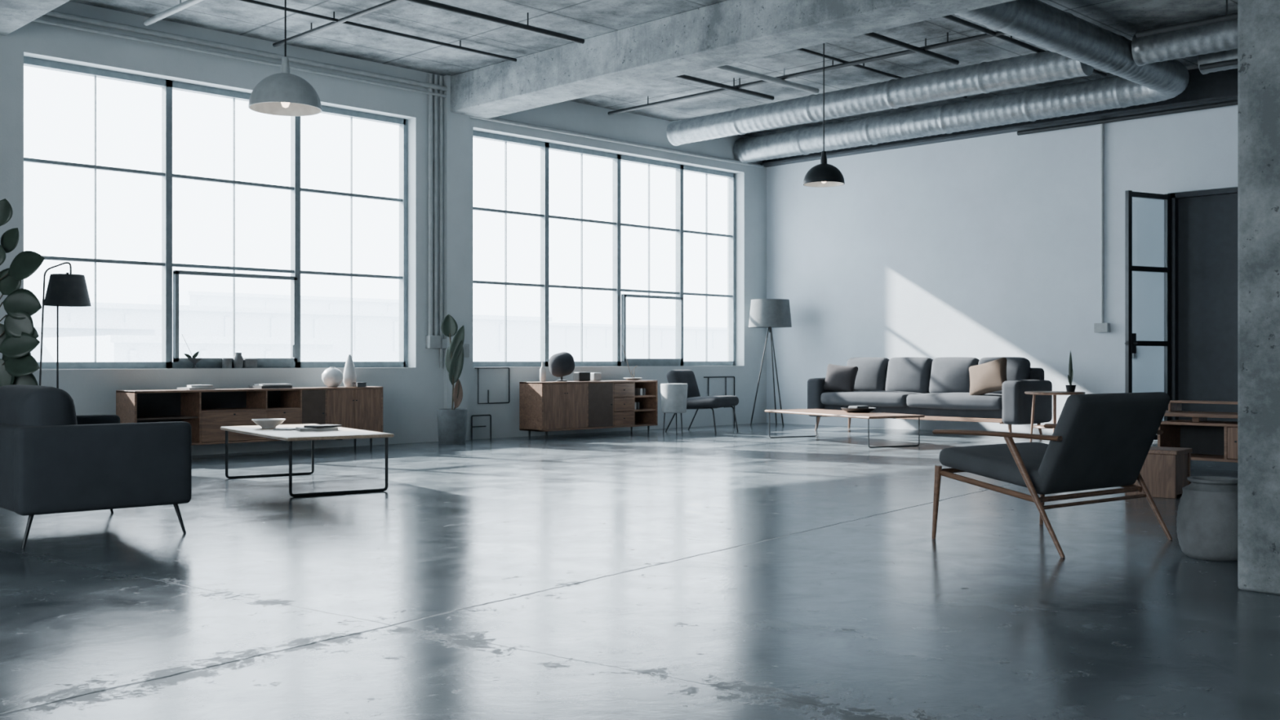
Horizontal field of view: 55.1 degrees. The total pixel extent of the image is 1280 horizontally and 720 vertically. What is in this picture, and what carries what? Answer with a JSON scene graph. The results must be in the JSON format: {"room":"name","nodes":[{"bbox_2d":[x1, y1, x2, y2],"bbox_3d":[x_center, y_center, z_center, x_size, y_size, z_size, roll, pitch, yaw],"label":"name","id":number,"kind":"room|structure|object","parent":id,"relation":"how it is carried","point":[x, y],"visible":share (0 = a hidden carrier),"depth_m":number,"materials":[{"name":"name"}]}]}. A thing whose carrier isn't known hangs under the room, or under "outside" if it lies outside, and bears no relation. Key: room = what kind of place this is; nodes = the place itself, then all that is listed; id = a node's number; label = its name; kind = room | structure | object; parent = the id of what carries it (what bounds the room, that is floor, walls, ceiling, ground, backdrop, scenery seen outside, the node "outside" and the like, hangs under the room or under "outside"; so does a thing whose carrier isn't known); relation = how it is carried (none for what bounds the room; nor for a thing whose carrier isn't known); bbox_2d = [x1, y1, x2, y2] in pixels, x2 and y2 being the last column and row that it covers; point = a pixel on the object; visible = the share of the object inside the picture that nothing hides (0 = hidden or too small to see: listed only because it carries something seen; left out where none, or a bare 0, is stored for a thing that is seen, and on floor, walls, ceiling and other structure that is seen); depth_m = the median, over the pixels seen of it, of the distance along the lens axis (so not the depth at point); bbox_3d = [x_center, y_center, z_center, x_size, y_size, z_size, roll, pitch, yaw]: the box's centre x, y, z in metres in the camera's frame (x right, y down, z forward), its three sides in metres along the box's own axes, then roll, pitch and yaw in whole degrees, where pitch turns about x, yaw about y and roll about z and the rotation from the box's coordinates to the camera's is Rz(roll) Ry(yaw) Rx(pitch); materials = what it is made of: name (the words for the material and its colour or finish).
{"room":"loft living room","nodes":[
{"label":"loft living room","id":0,"kind":"room"},
{"bbox_2d":[187,358,201,368],"bbox_3d":[-4.702,0.034,12.961,0.150,0.110,0.150,0,0,-45],"label":"plant pot","id":1,"kind":"object","parent":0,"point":[194,361],"depth_m":12.93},
{"bbox_2d":[0,0,766,455],"bbox_3d":[-4.465,-1.250,13.269,18.450,4.500,0.420,0,0,-45],"label":"wall","id":2,"kind":"structure","parent":0,"point":[412,395],"depth_m":14.89,"materials":[{"name":"paint"}]},
{"bbox_2d":[0,0,70,35],"bbox_3d":[-0.371,-3.275,5.569,0.550,0.450,16.400,0,0,-45],"label":"beam","id":3,"kind":"structure","parent":2,"relation":"attached to","point":[14,14],"depth_m":10.73,"materials":[{"name":"concrete"}]},
{"bbox_2d":[181,333,201,368],"bbox_3d":[-4.725,-0.092,12.956,0.198,0.361,0.150,0,0,-14],"label":"potted plant","id":4,"kind":"object","parent":2,"relation":"on","point":[192,359],"visible":1,"depth_m":12.93,"materials":[{"name":"green plant"}]},
{"bbox_2d":[23,56,408,368],"bbox_3d":[-4.415,-1.420,13.367,4.480,3.020,0.192,0,0,-45],"label":"window","id":5,"kind":"structure","parent":2,"relation":"in","point":[167,86],"depth_m":13.24,"materials":[{"name":"metal"}]},
{"bbox_2d":[233,352,243,368],"bbox_3d":[-4.356,0.004,13.308,0.110,0.170,0.110,0,0,-45],"label":"jar","id":6,"kind":"object","parent":5,"relation":"on","point":[237,359],"visible":0.99,"depth_m":13.27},
{"bbox_2d":[222,358,231,368],"bbox_3d":[-4.448,0.034,13.216,0.100,0.110,0.100,0,0,-45],"label":"cup","id":7,"kind":"object","parent":2,"relation":"on","point":[226,362],"visible":0.98,"depth_m":13.17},
{"bbox_2d":[32,17,446,97],"bbox_3d":[-4.140,-3.240,13.311,4.970,0.036,0.034,0,0,-45],"label":"pipe","id":8,"kind":"object","parent":2,"relation":"attached to","point":[40,20],"visible":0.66,"depth_m":13.02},
{"bbox_2d":[43,10,447,91],"bbox_3d":[-4.140,-3.330,13.311,4.970,0.060,0.057,0,0,-45],"label":"pipe","id":9,"kind":"object","parent":2,"relation":"attached to","point":[52,13],"visible":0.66,"depth_m":13.08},
{"bbox_2d":[242,359,257,368],"bbox_3d":[-4.264,0.039,13.400,0.140,0.100,0.090,0,0,-45],"label":"box","id":10,"kind":"object","parent":2,"relation":"on","point":[247,363],"visible":1,"depth_m":13.36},
{"bbox_2d":[427,73,432,335],"bbox_3d":[-2.553,-1.890,14.941,0.060,3.180,0.057,0,0,-45],"label":"conduit","id":11,"kind":"object","parent":2,"relation":"attached to","point":[429,75],"visible":1,"depth_m":14.92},
{"bbox_2d":[425,335,446,348],"bbox_3d":[-2.482,-0.220,14.991,0.270,0.160,0.090,0,0,-45],"label":"junction box","id":12,"kind":"object","parent":2,"relation":"attached to","point":[431,341],"visible":1,"depth_m":14.93,"materials":[{"name":"grey plastic"}]},
{"bbox_2d":[434,75,437,335],"bbox_3d":[-2.496,-1.890,14.998,0.044,3.180,0.042,0,0,-45],"label":"conduit","id":13,"kind":"object","parent":2,"relation":"attached to","point":[435,76],"visible":1,"depth_m":14.98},
{"bbox_2d":[439,75,442,368],"bbox_3d":[-2.439,-1.690,15.054,0.040,3.580,0.038,0,0,-45],"label":"conduit","id":14,"kind":"object","parent":2,"relation":"attached to","point":[440,77],"visible":1,"depth_m":15.04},
{"bbox_2d":[462,343,469,357],"bbox_3d":[-2.187,-0.115,15.205,0.130,0.170,0.075,0,0,-45],"label":"junction box","id":15,"kind":"object","parent":2,"relation":"attached to","point":[466,346],"visible":0.49,"depth_m":15.19,"materials":[{"name":"grey plastic"}]},
{"bbox_2d":[471,367,510,439],"bbox_3d":[-1.899,0.546,15.617,0.616,0.908,0.016,0,0,-45],"label":"conduit","id":16,"kind":"object","parent":2,"relation":"attached to","point":[487,402],"visible":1,"depth_m":15.59,"materials":[{"name":"grey metal"}]},
{"bbox_2d":[472,129,735,367],"bbox_3d":[-0.360,-1.420,17.422,5.270,3.020,0.192,0,0,-45],"label":"window","id":17,"kind":"structure","parent":2,"relation":"in","point":[619,300],"depth_m":17.49,"materials":[{"name":"metal"}]},
{"bbox_2d":[469,115,764,168],"bbox_3d":[-0.102,-3.060,17.377,5.770,0.056,0.053,0,0,-45],"label":"pipe","id":18,"kind":"object","parent":2,"relation":"attached to","point":[491,119],"visible":0.94,"depth_m":17.07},
{"bbox_2d":[703,376,734,424],"bbox_3d":[1.216,0.625,18.731,0.709,0.749,0.018,0,0,-45],"label":"conduit","id":19,"kind":"object","parent":2,"relation":"attached to","point":[708,377],"visible":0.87,"depth_m":18.74,"materials":[{"name":"grey metal"}]},
{"bbox_2d":[450,0,1014,118],"bbox_3d":[3.624,-3.275,9.564,0.590,0.450,16.400,0,0,-45],"label":"beam","id":20,"kind":"structure","parent":2,"relation":"attached to","point":[728,32],"depth_m":12.47,"materials":[{"name":"concrete"}]},
{"bbox_2d":[0,422,1279,719],"bbox_3d":[1.662,1.075,7.707,19.650,0.150,16.950,0,0,-45],"label":"floor","id":21,"kind":"structure","parent":0,"point":[699,573],"depth_m":5.25,"materials":[{"name":"concrete"}]},
{"bbox_2d":[0,198,44,386],"bbox_3d":[-4.889,-0.118,9.380,0.700,2.236,0.419,0,0,-12],"label":"potted plant","id":22,"kind":"object","parent":21,"relation":"on","point":[19,335],"visible":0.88,"depth_m":9.34,"materials":[{"name":"green plant"}]},
{"bbox_2d":[39,262,91,388],"bbox_3d":[-5.036,0.074,10.645,0.511,1.852,0.379,0,0,-10],"label":"floor lamp","id":23,"kind":"object","parent":21,"relation":"on","point":[64,290],"visible":0.7,"depth_m":10.56,"materials":[{"name":"metal"}]},
{"bbox_2d":[0,384,191,548],"bbox_3d":[-3.359,0.573,7.262,0.920,0.858,1.380,0,0,-41],"label":"armchair","id":24,"kind":"object","parent":21,"relation":"on","point":[54,460],"visible":1,"depth_m":6.71,"materials":[{"name":"fabric"}]},
{"bbox_2d":[0,384,77,426],"bbox_3d":[-3.540,0.365,7.104,0.322,0.442,1.060,0,0,-41],"label":"cushion","id":25,"kind":"object","parent":24,"relation":"on","point":[20,405],"depth_m":6.73,"materials":[{"name":"fabric"}]},
{"bbox_2d":[115,386,382,448],"bbox_3d":[-4.033,0.650,12.971,2.800,0.700,0.462,0,0,-45],"label":"sideboard","id":26,"kind":"object","parent":21,"relation":"on","point":[206,411],"visible":0.66,"depth_m":12.85,"materials":[{"name":"brown wood"}]},
{"bbox_2d":[137,415,198,420],"bbox_3d":[-4.793,0.575,12.227,0.624,0.016,0.400,0,0,-45],"label":"shelf","id":27,"kind":"object","parent":26,"relation":"attached to","point":[139,417],"depth_m":12.27,"materials":[{"name":"brown"}]},
{"bbox_2d":[177,387,215,390],"bbox_3d":[-4.497,0.289,12.445,0.220,0.020,0.300,0,0,37],"label":"book","id":28,"kind":"object","parent":26,"relation":"on","point":[184,388],"visible":0.93,"depth_m":12.34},
{"bbox_2d":[186,384,213,387],"bbox_3d":[-4.469,0.266,12.473,0.220,0.025,0.160,0,0,-35],"label":"book","id":29,"kind":"object","parent":28,"relation":"on","point":[191,385],"visible":1,"depth_m":12.43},
{"bbox_2d":[201,407,265,412],"bbox_3d":[-4.300,0.516,12.701,0.698,0.018,0.427,0,0,-45],"label":"shelf","id":30,"kind":"object","parent":26,"relation":"attached to","point":[203,409],"depth_m":12.70,"materials":[{"name":"brown wood"}]},
{"bbox_2d":[248,385,293,388],"bbox_3d":[-3.917,0.285,13.025,0.240,0.028,0.380,0,0,40],"label":"book","id":31,"kind":"object","parent":26,"relation":"on","point":[250,386],"visible":0.96,"depth_m":12.94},
{"bbox_2d":[253,383,290,386],"bbox_3d":[-3.903,0.263,13.039,0.320,0.016,0.200,0,0,-41],"label":"book","id":32,"kind":"object","parent":31,"relation":"on","point":[260,384],"visible":1,"depth_m":12.97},
{"bbox_2d":[267,406,300,410],"bbox_3d":[-3.904,0.516,13.097,0.378,0.018,0.427,0,0,-45],"label":"shelf","id":33,"kind":"object","parent":26,"relation":"attached to","point":[269,408],"depth_m":13.03,"materials":[{"name":"brown wood"}]},
{"bbox_2d":[321,366,342,386],"bbox_3d":[-3.394,0.186,13.548,0.230,0.225,0.230,0,0,-45],"label":"vase","id":34,"kind":"object","parent":26,"relation":"on","point":[332,376],"visible":1,"depth_m":13.47,"materials":[{"name":"white ceramic"}]},
{"bbox_2d":[342,354,356,386],"bbox_3d":[-3.253,0.119,13.746,0.150,0.360,0.150,0,0,-45],"label":"vase","id":35,"kind":"object","parent":26,"relation":"on","point":[349,376],"visible":0.94,"depth_m":13.70,"materials":[{"name":"white ceramic"}]},
{"bbox_2d":[220,423,394,497],"bbox_3d":[-2.701,0.780,9.829,0.820,0.440,1.780,0,0,-34],"label":"coffee table","id":36,"kind":"object","parent":21,"relation":"on","point":[342,433],"visible":0.92,"depth_m":9.34,"materials":[{"name":"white wood"}]},
{"bbox_2d":[252,418,285,428],"bbox_3d":[-3.055,0.523,10.098,0.270,0.072,0.270,0,0,-45],"label":"bowl","id":37,"kind":"object","parent":36,"relation":"on","point":[264,423],"visible":1,"depth_m":10.02,"materials":[{"name":"white ceramic"}]},
{"bbox_2d":[295,426,338,431],"bbox_3d":[-2.574,0.548,9.786,0.300,0.022,0.220,0,0,-25],"label":"book","id":38,"kind":"object","parent":36,"relation":"on","point":[299,428],"visible":0.89,"depth_m":9.69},
{"bbox_2d":[303,424,342,428],"bbox_3d":[-2.531,0.528,9.800,0.170,0.016,0.240,0,0,35],"label":"book","id":39,"kind":"object","parent":38,"relation":"on","point":[317,426],"visible":1,"depth_m":9.74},
{"bbox_2d":[436,314,467,444],"bbox_3d":[-2.249,0.225,14.694,0.370,1.550,0.370,0,0,-45],"label":"potted plant","id":40,"kind":"object","parent":21,"relation":"on","point":[451,423],"visible":1,"depth_m":14.67,"materials":[{"name":"green plant"}]},
{"bbox_2d":[519,380,657,439],"bbox_3d":[-0.646,0.640,16.288,2.080,0.720,0.462,0,0,-45],"label":"sideboard","id":41,"kind":"object","parent":21,"relation":"on","point":[545,406],"visible":0.98,"depth_m":15.93,"materials":[{"name":"brown wood"}]},
{"bbox_2d":[539,362,546,382],"bbox_3d":[-1.244,0.154,15.726,0.080,0.250,0.080,0,0,-45],"label":"bottle","id":42,"kind":"object","parent":41,"relation":"on","point":[542,371],"visible":1,"depth_m":15.70,"materials":[{"name":"white ceramic"}]},
{"bbox_2d":[548,351,574,381],"bbox_3d":[-1.018,0.087,15.952,0.367,0.384,0.260,0,0,-45],"label":"sculpture","id":43,"kind":"object","parent":41,"relation":"on","point":[562,364],"visible":1,"depth_m":15.84,"materials":[{"name":"black metal"}]},
{"bbox_2d":[573,372,590,381],"bbox_3d":[-0.764,0.219,16.207,0.200,0.120,0.120,0,0,-45],"label":"box","id":44,"kind":"object","parent":41,"relation":"on","point":[578,376],"visible":1,"depth_m":16.15,"materials":[{"name":"black metal"}]},
{"bbox_2d":[590,372,601,381],"bbox_3d":[-0.594,0.224,16.377,0.130,0.110,0.100,0,0,-45],"label":"box","id":45,"kind":"object","parent":41,"relation":"on","point":[595,376],"visible":1,"depth_m":16.34,"materials":[{"name":"grey plastic"}]},
{"bbox_2d":[635,408,655,411],"bbox_3d":[-0.079,0.685,16.863,0.414,0.024,0.410,0,0,-45],"label":"shelf","id":46,"kind":"object","parent":41,"relation":"attached to","point":[640,409],"depth_m":16.77,"materials":[{"name":"brown wood"}]},
{"bbox_2d":[660,383,688,434],"bbox_3d":[0.460,0.658,16.553,0.370,0.685,0.370,0,0,-45],"label":"side table","id":47,"kind":"object","parent":21,"relation":"on","point":[673,396],"visible":1,"depth_m":16.41,"materials":[{"name":"grey plastic"}]},
{"bbox_2d":[665,369,738,433],"bbox_3d":[0.871,0.571,17.121,0.860,0.867,0.660,0,0,33],"label":"lounge chair","id":48,"kind":"object","parent":21,"relation":"on","point":[695,401],"visible":0.72,"depth_m":17.02,"materials":[{"name":"grey fabric"}]},
{"bbox_2d":[748,298,791,426],"bbox_3d":[1.987,0.041,18.745,0.660,1.922,0.660,0,0,-45],"label":"floor lamp","id":49,"kind":"object","parent":21,"relation":"on","point":[769,313],"visible":1,"depth_m":18.52,"materials":[{"name":"grey fabric"}]},
{"bbox_2d":[764,408,924,448],"bbox_3d":[2.454,0.820,14.998,0.820,0.360,2.120,0,0,-28],"label":"coffee table","id":50,"kind":"object","parent":21,"relation":"on","point":[824,412],"visible":0.98,"depth_m":14.50,"materials":[{"name":"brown wood"}]},
{"bbox_2d":[840,407,875,413],"bbox_3d":[2.673,0.612,15.005,0.430,0.055,0.430,0,0,-45],"label":"tray","id":51,"kind":"object","parent":50,"relation":"on","point":[846,409],"visible":0.92,"depth_m":14.85,"materials":[{"name":"black metal"}]},
{"bbox_2d":[807,356,1052,434],"bbox_3d":[3.828,0.482,16.584,3.260,1.043,0.952,0,0,45],"label":"sofa","id":52,"kind":"object","parent":21,"relation":"on","point":[938,388],"visible":0.77,"depth_m":16.30,"materials":[{"name":"grey fabric"}]},
{"bbox_2d":[823,364,857,391],"bbox_3d":[2.814,0.255,17.225,0.507,0.398,0.224,0,0,40],"label":"throw pillow","id":53,"kind":"object","parent":52,"relation":"on","point":[840,378],"visible":1,"depth_m":17.13,"materials":[{"name":"grey fabric"}]},
{"bbox_2d":[846,357,889,391],"bbox_3d":[3.246,0.235,17.487,0.690,0.550,0.356,0,0,45],"label":"cushion","id":54,"kind":"object","parent":52,"relation":"on","point":[872,373],"depth_m":17.29,"materials":[{"name":"grey fabric"}]},
{"bbox_2d":[820,391,920,407],"bbox_3d":[3.288,0.540,17.034,1.385,0.230,0.824,0,0,45],"label":"seat cushion","id":55,"kind":"object","parent":52,"relation":"on","point":[828,398],"depth_m":16.74,"materials":[{"name":"grey fabric"}]},
{"bbox_2d":[884,356,933,393],"bbox_3d":[3.741,0.235,16.992,0.690,0.550,0.356,0,0,45],"label":"cushion","id":56,"kind":"object","parent":52,"relation":"on","point":[909,375],"depth_m":16.84,"materials":[{"name":"grey fabric"}]},
{"bbox_2d":[906,392,1002,409],"bbox_3d":[4.278,0.540,16.044,1.385,0.230,0.824,0,0,45],"label":"seat cushion","id":57,"kind":"object","parent":52,"relation":"on","point":[926,401],"depth_m":15.78,"materials":[{"name":"grey fabric"}]},
{"bbox_2d":[928,356,979,393],"bbox_3d":[4.236,0.235,16.497,0.690,0.550,0.356,0,0,45],"label":"cushion","id":58,"kind":"object","parent":52,"relation":"on","point":[948,374],"depth_m":16.38,"materials":[{"name":"grey fabric"}]},
{"bbox_2d":[968,356,1007,395],"bbox_3d":[4.412,0.225,15.556,0.237,0.522,0.622,0,0,-41],"label":"throw pillow","id":59,"kind":"object","parent":52,"relation":"on","point":[988,377],"visible":0.98,"depth_m":15.46,"materials":[{"name":"beige fabric"}]},
{"bbox_2d":[977,356,1031,394],"bbox_3d":[4.731,0.235,16.002,0.690,0.550,0.356,0,0,45],"label":"cushion","id":60,"kind":"object","parent":52,"relation":"on","point":[1017,368],"depth_m":15.78,"materials":[{"name":"grey fabric"}]},
{"bbox_2d":[931,391,1172,558],"bbox_3d":[2.299,0.590,6.832,1.098,0.830,0.904,0,0,-37],"label":"lounge chair","id":61,"kind":"object","parent":21,"relation":"on","point":[1097,441],"visible":1,"depth_m":6.54,"materials":[{"name":"fabric"}]},
{"bbox_2d":[938,441,1048,488],"bbox_3d":[2.242,0.588,6.908,0.920,0.193,0.714,0,0,-37],"label":"seat cushion","id":62,"kind":"object","parent":61,"relation":"on","point":[994,461],"depth_m":6.71,"materials":[{"name":"fabric"}]},
{"bbox_2d":[1034,391,1169,494],"bbox_3d":[2.484,0.440,6.586,0.900,0.529,0.287,0,0,-37],"label":"cushion","id":63,"kind":"object","parent":61,"relation":"on","point":[1105,440],"depth_m":6.48,"materials":[{"name":"fabric"}]},
{"bbox_2d":[1024,391,1085,442],"bbox_3d":[4.893,0.688,14.482,0.680,0.626,0.680,0,0,-45],"label":"side table","id":64,"kind":"object","parent":21,"relation":"on","point":[1054,393],"visible":0.64,"depth_m":14.29,"materials":[{"name":"brown wood"}]},
{"bbox_2d":[1032,425,1053,428],"bbox_3d":[4.893,0.790,14.482,0.490,0.020,0.490,0,0,-45],"label":"shelf","id":65,"kind":"object","parent":64,"relation":"attached to","point":[1034,426],"depth_m":14.39,"materials":[{"name":"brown wood"}]},
{"bbox_2d":[1065,350,1075,391],"bbox_3d":[5.063,0.129,14.425,0.120,0.490,0.120,0,0,-45],"label":"potted plant","id":66,"kind":"object","parent":64,"relation":"on","point":[1070,388],"visible":1,"depth_m":14.42,"materials":[{"name":"green plant"}]},
{"bbox_2d":[1124,446,1192,498],"bbox_3d":[3.840,0.828,9.101,0.380,0.345,0.380,0,0,40],"label":"stool","id":67,"kind":"object","parent":21,"relation":"on","point":[1164,471],"visible":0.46,"depth_m":8.93,"materials":[{"name":"brown wood"}]},
{"bbox_2d":[1157,400,1237,462],"bbox_3d":[5.346,0.685,10.635,1.780,0.630,0.560,0,0,45],"label":"console table","id":68,"kind":"object","parent":21,"relation":"on","point":[1209,440],"visible":0.53,"depth_m":11.05,"materials":[{"name":"brown wood"}]},
{"bbox_2d":[1168,400,1237,411],"bbox_3d":[5.448,0.420,10.716,1.550,0.100,0.260,0,0,45],"label":"shelf","id":69,"kind":"object","parent":68,"relation":"attached to","point":[1175,405],"depth_m":11.09,"materials":[{"name":"brown wood"}]},
{"bbox_2d":[1176,475,1237,561],"bbox_3d":[2.913,0.800,6.223,0.357,0.400,0.357,0,0,-45],"label":"vase","id":70,"kind":"object","parent":21,"relation":"on","point":[1206,518],"visible":0.73,"depth_m":6.10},
{"bbox_2d":[69,0,1237,137],"bbox_3d":[1.308,-3.600,7.354,18.650,0.200,16.950,0,0,-45],"label":"ceiling","id":71,"kind":"structure","parent":0,"point":[581,19],"depth_m":13.30,"materials":[{"name":"concrete"}]},
{"bbox_2d":[143,0,203,26],"bbox_3d":[-2.758,-3.430,10.112,0.057,0.160,6.200,0,0,-45],"label":"ceiling pipe","id":72,"kind":"object","parent":71,"relation":"attached to","point":[188,3],"visible":1,"depth_m":11.86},
{"bbox_2d":[248,0,321,115],"bbox_3d":[-2.758,-2.725,9.546,0.550,1.550,0.550,0,0,-45],"label":"pendant lamp","id":73,"kind":"object","parent":71,"relation":"hanging from","point":[285,93],"visible":1,"depth_m":9.41,"materials":[{"name":"grey metal"}]},
{"bbox_2d":[280,56,289,73],"bbox_3d":[-2.758,-2.278,9.546,0.068,0.150,0.068,0,0,-45],"label":"socket","id":74,"kind":"object","parent":73,"relation":"attached to","point":[285,68],"depth_m":9.52,"materials":[{"name":"metal"}]},
{"bbox_2d":[272,0,404,47],"bbox_3d":[-1.768,-3.449,11.102,0.042,0.122,6.200,0,0,-45],"label":"ceiling pipe","id":75,"kind":"object","parent":71,"relation":"attached to","point":[388,3],"visible":1,"depth_m":12.35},
{"bbox_2d":[238,0,516,62],"bbox_3d":[-3.076,-3.456,12.339,4.700,0.108,0.034,0,0,-45],"label":"ceiling pipe","id":76,"kind":"object","parent":71,"relation":"attached to","point":[257,2],"visible":1,"depth_m":12.69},
{"bbox_2d":[404,0,584,44],"bbox_3d":[-2.192,-3.416,11.314,4.500,0.188,0.053,0,0,-45],"label":"ceiling pipe","id":77,"kind":"object","parent":71,"relation":"attached to","point":[427,2],"visible":1,"depth_m":12.08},
{"bbox_2d":[675,74,774,100],"bbox_3d":[0.778,-3.416,14.778,2.600,0.188,0.053,0,0,-45],"label":"ceiling pipe","id":78,"kind":"object","parent":71,"relation":"attached to","point":[682,77],"visible":0.56,"depth_m":15.03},
{"bbox_2d":[715,65,818,93],"bbox_3d":[1.273,-3.402,14.284,2.600,0.215,0.067,0,0,-45],"label":"ceiling pipe","id":79,"kind":"object","parent":71,"relation":"attached to","point":[726,68],"visible":0.56,"depth_m":14.49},
{"bbox_2d":[608,31,1007,115],"bbox_3d":[1.697,-3.433,14.708,0.048,0.155,6.000,0,0,-45],"label":"ceiling pipe","id":80,"kind":"object","parent":71,"relation":"attached to","point":[948,42],"visible":0.91,"depth_m":14.28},
{"bbox_2d":[803,43,844,186],"bbox_3d":[1.916,-2.665,12.792,0.430,1.670,0.430,0,0,-45],"label":"pendant lamp","id":81,"kind":"object","parent":71,"relation":"hanging from","point":[822,175],"visible":0.89,"depth_m":12.70,"materials":[{"name":"black metal"}]},
{"bbox_2d":[820,151,826,164],"bbox_3d":[1.916,-2.099,12.792,0.068,0.150,0.068,0,0,-45],"label":"socket","id":82,"kind":"object","parent":81,"relation":"attached to","point":[824,157],"depth_m":12.77,"materials":[{"name":"black metal"}]},
{"bbox_2d":[666,50,1093,146],"bbox_3d":[2.627,-3.200,15.192,0.353,0.353,6.030,0,0,-45],"label":"ventilation duct","id":83,"kind":"object","parent":71,"relation":"hanging from","point":[1042,67],"visible":0.95,"depth_m":14.68,"materials":[{"name":"metal"}]},
{"bbox_2d":[796,48,967,98],"bbox_3d":[2.616,-3.456,14.354,4.600,0.108,0.034,0,0,-45],"label":"ceiling pipe","id":84,"kind":"object","parent":71,"relation":"attached to","point":[806,51],"visible":0.34,"depth_m":14.22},
{"bbox_2d":[862,31,959,65],"bbox_3d":[2.652,-3.416,12.905,2.600,0.188,0.053,0,0,-45],"label":"ceiling pipe","id":85,"kind":"object","parent":71,"relation":"attached to","point":[873,35],"visible":0.56,"depth_m":13.15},
{"bbox_2d":[733,0,1189,163],"bbox_3d":[0.350,-3.250,12.960,10.832,0.407,6.926,0,0,-45],"label":"ventilation duct","id":86,"kind":"object","parent":71,"relation":"hanging from","point":[1038,23],"visible":0.94,"depth_m":15.05,"materials":[{"name":"metal"}]},
{"bbox_2d":[942,14,1106,77],"bbox_3d":[3.924,-3.433,12.975,4.500,0.155,0.048,0,0,-45],"label":"ceiling pipe","id":87,"kind":"object","parent":71,"relation":"attached to","point":[954,19],"visible":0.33,"depth_m":12.77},
{"bbox_2d":[1131,18,1237,66],"bbox_3d":[7.195,-3.280,11.049,0.342,0.342,5.450,0,0,-45],"label":"ventilation duct","id":88,"kind":"object","parent":71,"relation":"hanging from","point":[1218,37],"visible":0.53,"depth_m":12.51,"materials":[{"name":"metal"}]},
{"bbox_2d":[1135,0,1237,37],"bbox_3d":[6.576,-3.315,10.112,0.057,0.390,5.000,0,0,-45],"label":"ceiling pipe","id":89,"kind":"object","parent":71,"relation":"attached to","point":[1226,17],"visible":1,"depth_m":11.51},
{"bbox_2d":[1197,48,1237,74],"bbox_3d":[8.061,-3.300,11.738,0.278,0.278,5.200,0,0,-45],"label":"ventilation duct","id":90,"kind":"object","parent":71,"relation":"hanging from","point":[1232,54],"visible":0.3,"depth_m":13.37,"materials":[{"name":"metal"}]},
{"bbox_2d":[1199,58,1237,70],"bbox_3d":[7.707,-3.290,11.243,0.057,0.440,5.000,0,0,-45],"label":"ceiling pipe","id":91,"kind":"object","parent":71,"relation":"attached to","point":[1231,62],"visible":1,"depth_m":12.86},
{"bbox_2d":[766,104,1237,440],"bbox_3d":[7.884,-1.250,13.824,0.200,4.500,16.400,0,0,-45],"label":"wall","id":92,"kind":"structure","parent":0,"point":[988,246],"depth_m":16.78,"materials":[{"name":"white paint"}]},
{"bbox_2d":[759,68,1237,167],"bbox_3d":[7.736,-3.285,13.675,0.220,0.430,16.400,0,0,-45],"label":"ventilation duct","id":93,"kind":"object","parent":92,"relation":"attached to","point":[1217,86],"depth_m":15.67,"materials":[{"name":"grey metal"}]},
{"bbox_2d":[1093,323,1110,333],"bbox_3d":[5.884,-0.410,15.628,0.082,0.120,0.180,0,0,-45],"label":"junction box","id":94,"kind":"object","parent":92,"relation":"attached to","point":[1098,327],"visible":1,"depth_m":15.59,"materials":[{"name":"grey plastic"}]},
{"bbox_2d":[1100,123,1104,323],"bbox_3d":[5.890,-1.760,15.634,0.044,2.600,0.042,0,0,-45],"label":"conduit","id":95,"kind":"object","parent":92,"relation":"attached to","point":[1102,126],"visible":1,"depth_m":15.62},
{"bbox_2d":[1017,99,1237,135],"bbox_3d":[7.156,-3.020,14.227,0.057,0.060,6.000,0,0,-45],"label":"pipe","id":96,"kind":"object","parent":92,"relation":"attached to","point":[1229,103],"visible":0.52,"depth_m":15.25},
{"bbox_2d":[1124,190,1170,439],"bbox_3d":[6.157,-0.525,14.868,0.740,3.010,0.180,0,0,-28],"label":"door","id":97,"kind":"structure","parent":92,"relation":"in","point":[1131,343],"depth_m":14.74,"materials":[{"name":"black metal"}]},
{"bbox_2d":[1168,186,1237,421],"bbox_3d":[7.273,-0.525,14.471,0.150,3.050,1.980,0,0,-45],"label":"door","id":98,"kind":"structure","parent":92,"relation":"in","point":[1204,223],"depth_m":14.93,"materials":[{"name":"metal"}]},
{"bbox_2d":[1237,0,1279,594],"bbox_3d":[3.012,-1.250,5.303,0.540,4.500,0.640,0,0,-45],"label":"column","id":99,"kind":"structure","parent":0,"point":[1258,20],"depth_m":5.28,"materials":[{"name":"concrete"}]},
{"label":"outside","id":100,"kind":"structure","parent":0,"visible":0},
{"bbox_2d":[30,320,161,362],"bbox_3d":[-39.457,3.600,50.770,36.600,10.800,8.400,0,0,-45],"label":"building","id":101,"kind":"structure","parent":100,"point":[66,329],"depth_m":58.36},
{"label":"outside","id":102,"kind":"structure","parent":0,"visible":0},
{"bbox_2d":[31,300,551,361],"bbox_3d":[-23.193,2.900,81.176,38.600,12.200,8.400,0,0,-45],"label":"building","id":103,"kind":"structure","parent":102,"point":[375,335],"depth_m":78.80,"materials":[{"name":"white"}]},
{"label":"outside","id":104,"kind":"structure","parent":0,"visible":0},
{"bbox_2d":[147,290,399,312],"bbox_3d":[-30.971,1.750,108.753,22.600,14.500,8.400,0,0,-45],"label":"building","id":105,"kind":"structure","parent":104,"point":[185,298],"depth_m":103.48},
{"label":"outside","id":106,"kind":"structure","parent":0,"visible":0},
{"bbox_2d":[549,322,727,361],"bbox_3d":[-6.223,2.500,140.573,50.600,13.000,8.400,0,0,-45],"label":"building","id":107,"kind":"structure","parent":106,"point":[563,337],"depth_m":141.37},
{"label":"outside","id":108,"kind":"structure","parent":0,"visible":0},
{"bbox_2d":[42,334,343,361],"bbox_3d":[-20.365,4.000,55.720,10.600,10.000,8.400,0,0,-45],"label":"building","id":109,"kind":"structure","parent":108,"point":[109,348],"depth_m":52.50,"materials":[{"name":"white"}]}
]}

